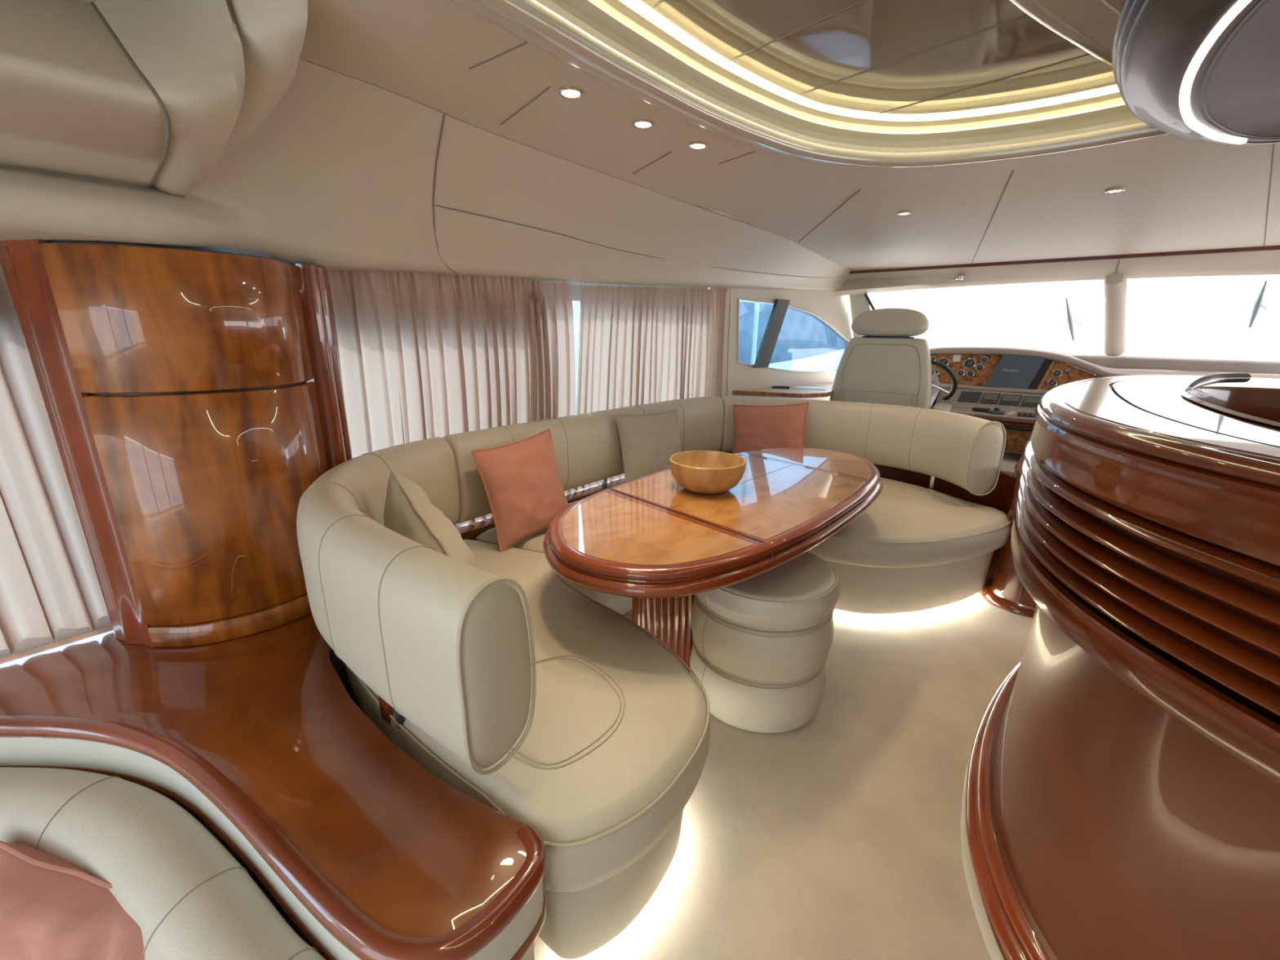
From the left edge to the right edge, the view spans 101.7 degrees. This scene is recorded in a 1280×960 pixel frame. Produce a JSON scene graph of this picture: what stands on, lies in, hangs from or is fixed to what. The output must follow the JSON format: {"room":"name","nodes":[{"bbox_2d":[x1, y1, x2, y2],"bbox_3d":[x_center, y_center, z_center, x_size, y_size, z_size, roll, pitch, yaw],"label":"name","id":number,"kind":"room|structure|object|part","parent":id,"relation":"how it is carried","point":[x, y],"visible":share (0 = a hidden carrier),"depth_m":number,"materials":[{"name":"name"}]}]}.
{"room":"yacht interior","nodes":[
{"label":"yacht interior","id":0,"kind":"room"},
{"bbox_2d":[0,280,706,658],"bbox_3d":[-1.418,-0.120,1.618,0.030,1.900,5.800,14,21,38],"label":"wall","id":1,"kind":"structure","parent":0,"point":[28,643],"depth_m":1.49,"materials":[{"name":"white paint"}]},
{"bbox_2d":[146,0,1200,213],"bbox_3d":[0.164,-0.463,-0.408,3.820,0.020,5.000,14,21,38],"label":"ceiling","id":2,"kind":"structure","parent":0,"point":[423,51],"depth_m":1.40,"materials":[{"name":"beige plastic"}]},
{"bbox_2d":[0,0,307,196],"bbox_3d":[-1.406,-0.580,0.441,0.651,0.308,1.871,14,21,38],"label":"locker","id":3,"kind":"object","parent":2,"relation":"attached to","point":[155,94],"visible":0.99,"depth_m":0.88,"materials":[{"name":"beige leather"}]},
{"bbox_2d":[468,42,527,69],"bbox_3d":[-0.302,-0.892,1.097,0.190,0.004,0.004,12,20,35],"label":"trim","id":4,"kind":"structure","parent":2,"relation":"attached to","point":[524,43],"depth_m":1.09,"materials":[{"name":"brown"}]},
{"bbox_2d":[500,86,550,124],"bbox_3d":[-0.302,-0.965,1.349,0.004,0.004,0.298,-11,20,-35],"label":"trim","id":5,"kind":"structure","parent":2,"relation":"attached to","point":[548,87],"depth_m":1.33,"materials":[{"name":"brown"}]},
{"bbox_2d":[558,86,583,99],"bbox_3d":[-0.167,-0.937,1.258,0.060,0.010,0.060,14,21,38],"label":"recessed light","id":6,"kind":"object","parent":2,"relation":"in","point":[568,92],"visible":1,"depth_m":1.25,"materials":[{"name":"silver metal"}]},
{"bbox_3d":[-0.167,-0.935,1.259,0.042,0.004,0.042,-14,21,-40],"label":"bulb","id":7,"kind":"part","parent":6,"relation":"part of","materials":[{"name":"white"}]},
{"bbox_2d":[632,119,653,128],"bbox_3d":[0.009,-0.988,1.443,0.060,0.010,0.060,14,21,38],"label":"recessed light","id":8,"kind":"object","parent":2,"relation":"in","point":[638,123],"visible":1,"depth_m":1.44,"materials":[{"name":"silver metal"}]},
{"bbox_3d":[0.009,-0.986,1.444,0.042,0.004,0.042,11,19,31],"label":"bulb","id":9,"kind":"part","parent":8,"relation":"part of","materials":[{"name":"white"}]},
{"bbox_2d":[632,151,671,173],"bbox_3d":[0.039,-1.088,1.790,0.004,0.004,0.282,-7,18,-26],"label":"trim","id":10,"kind":"structure","parent":2,"relation":"attached to","point":[671,151],"depth_m":1.77,"materials":[{"name":"brown"}]},
{"bbox_2d":[688,141,707,150],"bbox_3d":[0.179,-1.033,1.608,0.060,0.010,0.060,14,21,38],"label":"recessed light","id":11,"kind":"object","parent":2,"relation":"in","point":[697,145],"visible":1,"depth_m":1.60,"materials":[{"name":"silver metal"}]},
{"bbox_3d":[0.179,-1.032,1.608,0.042,0.004,0.042,-14,21,-40],"label":"bulb","id":12,"kind":"part","parent":11,"relation":"part of","materials":[{"name":"white glass"}]},
{"bbox_2d":[718,151,755,164],"bbox_3d":[0.318,-1.065,1.721,0.004,0.004,0.165,-11,20,-34],"label":"trim","id":13,"kind":"structure","parent":2,"relation":"attached to","point":[753,151],"depth_m":1.72,"materials":[{"name":"brown"}]},
{"bbox_2d":[448,0,1170,168],"bbox_3d":[0.683,-0.787,0.607,1.998,0.148,2.399,14,21,38],"label":"recessed ceiling light","id":14,"kind":"object","parent":2,"relation":"attached to","point":[884,73],"visible":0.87,"depth_m":1.30,"materials":[{"name":"beige"}]},
{"bbox_3d":[0.685,-0.847,0.586,1.724,0.012,2.126,14,21,38],"label":"ceiling panel","id":15,"kind":"part","parent":14,"relation":"part of","materials":[{"name":"beige"}]},
{"bbox_2d":[1009,0,1125,66],"bbox_3d":[0.995,-0.783,0.515,1.207,0.063,1.961,14,21,38],"label":"ceiling panel","id":16,"kind":"object","parent":14,"relation":"attached to","point":[1091,25],"visible":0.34,"depth_m":1.03,"materials":[{"name":"beige"}]},
{"bbox_2d":[1111,0,1279,145],"bbox_3d":[1.613,-0.657,0.404,1.942,0.124,1.918,14,21,38],"label":"ceiling lamp","id":17,"kind":"object","parent":2,"relation":"attached to","point":[1208,71],"visible":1,"depth_m":1.00,"materials":[{"name":"polished silver-grey metal"},{"name":"glowing white light strip"}]},
{"bbox_2d":[361,577,1032,959],"bbox_3d":[0.759,1.032,1.252,4.600,0.060,9.000,14,21,38],"label":"floor","id":18,"kind":"structure","parent":0,"point":[836,835],"depth_m":1.45,"materials":[{"name":"beige carpet"}]},
{"bbox_2d":[0,767,326,959],"bbox_3d":[-1.300,0.909,0.812,1.402,0.373,1.146,14,21,38],"label":"leather sofa","id":19,"kind":"object","parent":18,"relation":"on","point":[188,898],"visible":0.8,"depth_m":0.95,"materials":[{"name":"beige leather"}]},
{"bbox_2d":[0,840,144,959],"bbox_3d":[-1.001,0.948,0.947,0.581,0.475,0.297,3,16,8],"label":"cushion","id":20,"kind":"object","parent":19,"relation":"on","point":[51,908],"visible":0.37,"depth_m":0.89,"materials":[{"name":"pink fabric"}]},
{"bbox_2d":[0,474,624,959],"bbox_3d":[-0.160,0.527,2.035,1.530,0.454,3.427,14,21,38],"label":"wooden shelf","id":21,"kind":"object","parent":18,"relation":"on","point":[265,739],"visible":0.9,"depth_m":1.04,"materials":[{"name":"brown wood"}]},
{"bbox_2d":[0,239,352,648],"bbox_3d":[-1.173,-0.098,1.505,0.352,1.022,0.671,14,21,38],"label":"cabinet","id":22,"kind":"object","parent":21,"relation":"on","point":[189,458],"visible":0.84,"depth_m":1.33,"materials":[{"name":"brown wood"}]},
{"bbox_3d":[-1.115,-0.404,1.338,0.172,0.328,0.505,14,21,38],"label":"door","id":23,"kind":"part","parent":22,"relation":"part of","materials":[{"name":"brown wood"}]},
{"bbox_3d":[-1.121,0.054,1.470,0.172,0.614,0.505,14,21,38],"label":"door","id":24,"kind":"part","parent":22,"relation":"part of","materials":[{"name":"brown wood"}]},
{"bbox_3d":[-0.972,0.706,1.021,1.638,0.019,0.244,4,17,13],"label":"moulding","id":25,"kind":"part","parent":21,"relation":"part of","materials":[{"name":"brown wood"}]},
{"bbox_2d":[296,395,1011,959],"bbox_3d":[0.390,0.237,2.269,1.835,0.895,3.056,14,21,38],"label":"leather sofa","id":26,"kind":"object","parent":18,"relation":"on","point":[527,691],"visible":0.67,"depth_m":1.19,"materials":[{"name":"beige leather"}]},
{"bbox_3d":[-0.596,0.552,1.236,0.050,0.280,0.020,14,21,38],"label":"support post","id":27,"kind":"part","parent":26,"relation":"part of","materials":[{"name":"brown wood"}]},
{"bbox_3d":[-0.548,0.563,1.201,0.022,0.280,0.020,14,21,38],"label":"support post","id":28,"kind":"part","parent":26,"relation":"part of","materials":[{"name":"grey plastic"}]},
{"bbox_2d":[296,436,531,769],"bbox_3d":[-0.678,0.194,1.444,0.460,0.370,1.413,-7,18,-24],"label":"cushion","id":29,"kind":"object","parent":26,"relation":"on","point":[442,639],"depth_m":0.97,"materials":[{"name":"beige leather"}]},
{"bbox_2d":[383,465,477,568],"bbox_3d":[-0.619,0.238,1.549,0.205,0.537,0.587,-13,21,-39],"label":"cushion","id":30,"kind":"object","parent":26,"relation":"on","point":[409,512],"visible":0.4,"depth_m":1.45,"materials":[{"name":"beige fabric"}]},
{"bbox_2d":[470,427,568,552],"bbox_3d":[-0.474,0.032,2.178,0.173,0.436,0.454,14,21,38],"label":"cushion","id":31,"kind":"object","parent":26,"relation":"on","point":[521,479],"visible":0.96,"depth_m":2.10,"materials":[{"name":"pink fabric"}]},
{"bbox_2d":[476,500,577,585],"bbox_3d":[-0.024,0.188,2.686,0.562,0.152,1.568,14,21,38],"label":"seat cushion","id":32,"kind":"object","parent":26,"relation":"on","point":[531,549],"depth_m":2.14,"materials":[{"name":"beige leather"}]},
{"bbox_2d":[345,539,710,893],"bbox_3d":[-0.394,0.497,1.602,1.450,0.152,0.848,14,21,38],"label":"seat cushion","id":33,"kind":"object","parent":26,"relation":"on","point":[615,748],"depth_m":1.14,"materials":[{"name":"beige leather"}]},
{"bbox_2d":[442,396,724,523],"bbox_3d":[-0.126,-0.187,2.787,0.247,0.370,1.939,14,21,38],"label":"cushion","id":34,"kind":"object","parent":26,"relation":"on","point":[587,446],"depth_m":2.56,"materials":[{"name":"beige leather"}]},
{"bbox_3d":[-0.199,-0.021,2.913,0.020,0.120,0.030,14,21,38],"label":"support post","id":35,"kind":"part","parent":26,"relation":"part of","materials":[{"name":"silver metal"}]},
{"bbox_2d":[614,408,680,482],"bbox_3d":[0.069,-0.168,2.840,0.470,0.414,0.160,-13,21,-38],"label":"cushion","id":36,"kind":"object","parent":26,"relation":"on","point":[648,442],"visible":0.73,"depth_m":2.75,"materials":[{"name":"beige fabric"}]},
{"bbox_2d":[732,402,808,453],"bbox_3d":[0.792,-0.267,3.213,0.516,0.447,0.163,10,19,29],"label":"cushion","id":37,"kind":"object","parent":26,"relation":"on","point":[755,427],"visible":0.7,"depth_m":3.17,"materials":[{"name":"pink fabric"}]},
{"bbox_2d":[720,395,1004,493],"bbox_3d":[1.234,-0.272,3.140,1.584,0.370,0.458,12,20,35],"label":"cushion","id":38,"kind":"object","parent":26,"relation":"on","point":[962,451],"depth_m":3.00,"materials":[{"name":"beige leather"}]},
{"bbox_2d":[808,477,1010,568],"bbox_3d":[0.984,0.139,2.899,1.742,0.152,1.196,14,21,38],"label":"seat cushion","id":39,"kind":"object","parent":26,"relation":"on","point":[908,526],"depth_m":2.37,"materials":[{"name":"beige leather"}]},
{"bbox_3d":[1.673,0.014,2.980,0.022,0.200,0.022,14,21,38],"label":"support post","id":40,"kind":"part","parent":26,"relation":"part of","materials":[{"name":"silver metal"}]},
{"bbox_2d":[542,447,883,672],"bbox_3d":[0.404,0.363,2.167,0.866,0.710,1.868,14,21,38],"label":"pedestal dining table","id":41,"kind":"object","parent":18,"relation":"on","point":[654,541],"visible":0.84,"depth_m":1.70,"materials":[{"name":"brown wood"}]},
{"bbox_2d":[669,450,746,493],"bbox_3d":[0.257,-0.023,2.003,0.292,0.120,0.292,14,21,38],"label":"wooden bowl","id":42,"kind":"object","parent":41,"relation":"on","point":[702,472],"visible":1,"depth_m":1.92,"materials":[{"name":"brown wood"}]},
{"bbox_2d":[689,551,839,733],"bbox_3d":[0.433,0.543,1.891,0.504,0.511,0.504,14,21,38],"label":"pouf","id":43,"kind":"object","parent":18,"relation":"on","point":[762,642],"visible":0.78,"depth_m":1.69,"materials":[{"name":"beige leather"}]},
{"bbox_2d":[719,449,1036,617],"bbox_3d":[1.519,0.121,3.104,2.439,0.682,0.690,14,21,38],"label":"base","id":44,"kind":"object","parent":18,"relation":"on","point":[1003,588],"visible":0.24,"depth_m":2.66,"materials":[{"name":"brown wood"}]},
{"bbox_2d":[960,373,1279,959],"bbox_3d":[1.844,0.500,0.873,2.116,1.198,2.354,14,21,38],"label":"bar counter","id":45,"kind":"object","parent":18,"relation":"on","point":[1121,801],"depth_m":0.84,"materials":[{"name":"brown wood"}]},
{"bbox_3d":[1.850,-0.026,0.722,2.086,0.029,2.332,14,21,38],"label":"moulding","id":46,"kind":"part","parent":45,"relation":"part of","materials":[{"name":"brown wood"}]},
{"bbox_2d":[712,284,853,400],"bbox_3d":[1.196,-0.735,4.255,1.754,1.680,0.035,-11,20,-34],"label":"window frame","id":47,"kind":"structure","parent":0,"point":[834,309],"depth_m":4.05,"materials":[{"name":"beige plastic"}]},
{"bbox_2d":[732,382,833,398],"bbox_3d":[1.357,-0.705,4.086,1.368,0.030,0.494,-11,20,-35],"label":"shelf","id":48,"kind":"object","parent":47,"relation":"attached to","point":[790,392],"visible":0.65,"depth_m":3.85,"materials":[{"name":"brown wood"}]},
{"bbox_2d":[772,385,789,387],"bbox_3d":[1.114,-0.738,4.117,0.130,0.010,0.075,4,16,11],"label":"mobile phone","id":49,"kind":"object","parent":48,"relation":"on","point":[775,386],"visible":0.93,"depth_m":4.09,"materials":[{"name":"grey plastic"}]},
{"bbox_2d":[793,386,826,390],"bbox_3d":[1.337,-0.724,4.089,0.240,0.003,0.170,7,17,22],"label":"paper sheet","id":50,"kind":"object","parent":48,"relation":"on","point":[795,387],"visible":1,"depth_m":4.06,"materials":[{"name":"white paper"}]},
{"bbox_2d":[737,298,848,373],"bbox_3d":[1.271,-1.128,4.160,1.425,0.569,0.066,-11,20,-34],"label":"window","id":51,"kind":"structure","parent":47,"relation":"in","point":[778,335],"depth_m":4.10,"materials":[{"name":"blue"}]},
{"bbox_3d":[0.996,-1.106,3.938,0.325,0.495,0.030,-11,20,-34],"label":"post","id":52,"kind":"part","parent":51,"relation":"part of","materials":[{"name":"grey plastic"}]},
{"bbox_2d":[848,293,871,337],"bbox_3d":[1.913,-1.332,4.406,0.260,0.560,0.300,14,21,38],"label":"wall","id":53,"kind":"structure","parent":0,"point":[859,303],"depth_m":4.35,"materials":[{"name":"beige plastic"}]},
{"bbox_2d":[721,142,1279,271],"bbox_3d":[2.437,-1.190,2.329,4.000,0.088,2.261,14,21,38],"label":"ceiling","id":54,"kind":"structure","parent":0,"point":[1200,196],"depth_m":2.38,"materials":[{"name":"beige plastic"}]},
{"bbox_2d":[798,189,861,242],"bbox_3d":[0.924,-1.305,2.625,0.004,0.029,1.124,2,16,4],"label":"trim","id":55,"kind":"structure","parent":54,"relation":"attached to","point":[860,189],"depth_m":2.45,"materials":[{"name":"brown"}]},
{"bbox_2d":[897,211,911,215],"bbox_3d":[1.229,-1.241,2.422,0.060,0.010,0.060,14,21,38],"label":"recessed light","id":56,"kind":"object","parent":54,"relation":"in","point":[901,213],"visible":1,"depth_m":2.41,"materials":[{"name":"silver metal"}]},
{"bbox_2d":[1104,187,1125,193],"bbox_3d":[1.820,-1.109,1.995,0.060,0.010,0.060,14,21,38],"label":"recessed light","id":57,"kind":"object","parent":54,"relation":"in","point":[1117,189],"visible":1,"depth_m":1.99,"materials":[{"name":"silver metal"}]},
{"bbox_2d":[998,452,1022,475],"bbox_3d":[2.954,0.131,3.370,3.600,0.548,1.600,14,21,38],"label":"floor","id":58,"kind":"structure","parent":0,"point":[1009,461],"depth_m":3.18,"materials":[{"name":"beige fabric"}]},
{"bbox_2d":[829,308,951,411],"bbox_3d":[1.925,-0.755,3.928,0.808,1.018,0.635,11,19,32],"label":"chair","id":59,"kind":"object","parent":58,"relation":"on","point":[886,365],"visible":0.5,"depth_m":3.70,"materials":[{"name":"beige leather"}]},
{"bbox_3d":[1.751,-0.649,3.806,0.685,0.753,0.195,11,19,33],"label":"backrest","id":60,"kind":"part","parent":59,"relation":"part of","materials":[{"name":"beige leather"}]},
{"bbox_3d":[2.132,-0.499,3.675,0.110,0.070,0.344,11,19,33],"label":"armrest","id":61,"kind":"part","parent":59,"relation":"part of","materials":[{"name":"beige leather"}]},
{"bbox_2d":[929,345,1279,454],"bbox_3d":[3.137,-0.492,3.342,2.720,0.665,1.430,14,21,38],"label":"console","id":62,"kind":"object","parent":58,"relation":"on","point":[1005,384],"visible":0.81,"depth_m":3.57,"materials":[{"name":"brown wood"}]},
{"bbox_2d":[917,360,957,404],"bbox_3d":[2.068,-0.698,3.750,0.318,0.333,0.320,0,16,-4],"label":"steering wheel","id":63,"kind":"object","parent":62,"relation":"attached to","point":[949,394],"visible":0.41,"depth_m":3.63,"materials":[{"name":"black plastic"}]},
{"bbox_2d":[930,406,1034,419],"bbox_3d":[2.733,-0.350,3.193,1.700,0.035,0.172,14,21,38],"label":"shelf","id":64,"kind":"object","parent":62,"relation":"attached to","point":[1005,412],"depth_m":3.48,"materials":[{"name":"beige plastic"}]},
{"bbox_3d":[2.821,-0.449,3.272,1.700,0.115,0.138,14,21,38],"label":"panel","id":65,"kind":"part","parent":62,"relation":"part of","materials":[{"name":"beige plastic"}]},
{"bbox_3d":[2.563,-0.757,3.685,1.120,0.270,0.162,14,21,38],"label":"gauge panel","id":66,"kind":"part","parent":62,"relation":"part of","materials":[{"name":"brown wood"}]},
{"bbox_2d":[929,345,1279,378],"bbox_3d":[3.258,-0.777,3.486,2.620,0.196,0.945,14,21,38],"label":"hood","id":67,"kind":"object","parent":62,"relation":"attached to","point":[991,362],"depth_m":3.62,"materials":[{"name":"beige leather"}]},
{"bbox_2d":[1070,354,1279,374],"bbox_3d":[3.784,-0.686,3.258,2.200,0.120,0.400,14,21,38],"label":"trim","id":68,"kind":"structure","parent":62,"relation":"attached to","point":[1121,362],"depth_m":3.30,"materials":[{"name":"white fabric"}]},
{"bbox_2d":[834,249,1279,295],"bbox_3d":[3.045,-1.329,3.346,3.500,0.200,0.420,14,21,38],"label":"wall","id":69,"kind":"structure","parent":0,"point":[1262,262],"depth_m":3.51,"materials":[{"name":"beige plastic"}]},
{"bbox_2d":[955,275,964,279],"bbox_3d":[2.381,-1.504,3.880,0.060,0.026,0.060,14,21,38],"label":"light","id":70,"kind":"object","parent":69,"relation":"attached to","point":[957,277],"visible":1,"depth_m":3.86,"materials":[{"name":"silver metal"}]},
{"bbox_2d":[971,169,1013,263],"bbox_3d":[1.850,-1.321,2.793,0.004,0.070,2.287,9,18,27],"label":"trim","id":71,"kind":"structure","parent":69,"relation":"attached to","point":[1013,170],"depth_m":2.28,"materials":[{"name":"brown"}]},
{"bbox_2d":[848,245,1279,274],"bbox_3d":[3.033,-1.397,3.254,3.410,0.022,0.040,14,21,38],"label":"trim","id":72,"kind":"structure","parent":69,"relation":"attached to","point":[1270,247],"depth_m":3.35,"materials":[{"name":"brown wood"}]},
{"bbox_2d":[1263,143,1275,246],"bbox_3d":[2.637,-1.137,2.188,2.216,0.070,0.004,-13,21,-39],"label":"trim","id":73,"kind":"structure","parent":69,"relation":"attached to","point":[1273,144],"depth_m":1.94,"materials":[{"name":"brown"}]},
{"bbox_3d":[3.181,-1.119,3.578,3.570,0.470,0.730,14,21,38],"label":"window","id":74,"kind":"structure","parent":69,"relation":"in","visible":0},
{"bbox_2d":[864,293,875,309],"bbox_3d":[1.970,-1.332,4.333,0.302,0.413,0.043,-5,17,-19],"label":"windscreen wiper","id":75,"kind":"object","parent":74,"relation":"attached to","point":[866,295],"depth_m":4.25,"materials":[{"name":"black plastic"}]},
{"bbox_2d":[1065,297,1082,341],"bbox_3d":[3.175,-1.174,3.817,0.287,0.302,0.076,-7,18,-26],"label":"windscreen wiper","id":76,"kind":"object","parent":74,"relation":"attached to","point":[1069,318],"visible":1,"depth_m":3.83,"materials":[{"name":"grey metal"}]},
{"bbox_3d":[3.166,-1.179,3.835,0.288,0.301,0.029,-8,18,-28],"label":"blade","id":77,"kind":"part","parent":76,"relation":"part of","materials":[{"name":"grey metal"}]},
{"bbox_2d":[1103,273,1127,355],"bbox_3d":[3.276,-1.132,3.588,0.431,0.546,0.116,-10,19,-32],"label":"window mullion","id":78,"kind":"object","parent":74,"relation":"attached to","point":[1115,285],"depth_m":3.55,"materials":[{"name":"beige plastic"}]},
{"bbox_2d":[1248,280,1267,327],"bbox_3d":[3.759,-1.060,3.149,0.061,0.265,0.208,14,21,38],"label":"windscreen wiper","id":79,"kind":"object","parent":74,"relation":"attached to","point":[1258,304],"visible":1,"depth_m":3.15,"materials":[{"name":"grey metal"}]},
{"bbox_3d":[-1.908,-0.592,0.869,0.030,0.590,4.260,14,21,38],"label":"wall","id":80,"kind":"structure","parent":0,"visible":0},
{"bbox_2d":[0,263,107,653],"bbox_3d":[-1.949,0.049,0.891,0.105,1.016,1.375,14,21,38],"label":"curtain","id":81,"kind":"object","parent":80,"relation":"hanging from","point":[49,584],"visible":0.83,"depth_m":1.37,"materials":[{"name":"white fabric"}]},
{"bbox_2d":[0,0,850,290],"bbox_3d":[-0.268,-1.015,2.195,0.700,0.378,6.300,14,21,38],"label":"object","id":82,"kind":"structure","parent":80,"relation":"attached to","point":[339,175],"depth_m":1.57,"materials":[{"name":"beige plastic"}]},
{"bbox_2d":[308,270,575,527],"bbox_3d":[-0.750,-0.331,2.235,0.095,1.062,1.300,14,21,38],"label":"curtain","id":83,"kind":"object","parent":80,"relation":"hanging from","point":[421,357],"visible":0.48,"depth_m":2.14,"materials":[{"name":"white fabric"}]},
{"bbox_2d":[432,113,459,274],"bbox_3d":[-0.650,-0.894,1.712,0.071,0.352,0.612,-4,17,-17],"label":"trim","id":84,"kind":"structure","parent":80,"relation":"attached to","point":[444,113],"depth_m":1.61,"materials":[{"name":"brown"}]},
{"bbox_2d":[307,61,767,231],"bbox_3d":[0.579,-1.330,2.758,0.073,0.065,4.256,13,20,36],"label":"trim","id":85,"kind":"structure","parent":80,"relation":"attached to","point":[308,61],"depth_m":1.61,"materials":[{"name":"brown"}]},
{"bbox_2d":[435,204,839,277],"bbox_3d":[0.463,-1.290,3.041,0.137,0.081,3.601,14,21,39],"label":"trim","id":86,"kind":"structure","parent":80,"relation":"attached to","point":[435,205],"depth_m":2.19,"materials":[{"name":"brown"}]},
{"bbox_2d":[573,284,730,489],"bbox_3d":[0.192,-0.667,3.309,0.060,1.135,1.698,14,21,38],"label":"curtain","id":87,"kind":"object","parent":80,"relation":"hanging from","point":[642,345],"visible":0.62,"depth_m":3.09,"materials":[{"name":"white fabric"}]},
{"label":"outside","id":88,"kind":"structure","parent":0,"visible":0},
{"bbox_2d":[572,301,580,413],"bbox_3d":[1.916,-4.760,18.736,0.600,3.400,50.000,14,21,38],"label":"window","id":89,"kind":"structure","parent":88,"point":[576,304],"depth_m":14.03,"materials":[{"name":"white glass"}]},
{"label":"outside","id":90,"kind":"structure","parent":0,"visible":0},
{"bbox_2d":[884,274,1279,360],"bbox_3d":[3.294,-1.155,3.707,2.856,0.570,0.659,14,21,38],"label":"windshield","id":91,"kind":"object","parent":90,"point":[1207,316],"visible":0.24,"depth_m":3.73}
]}

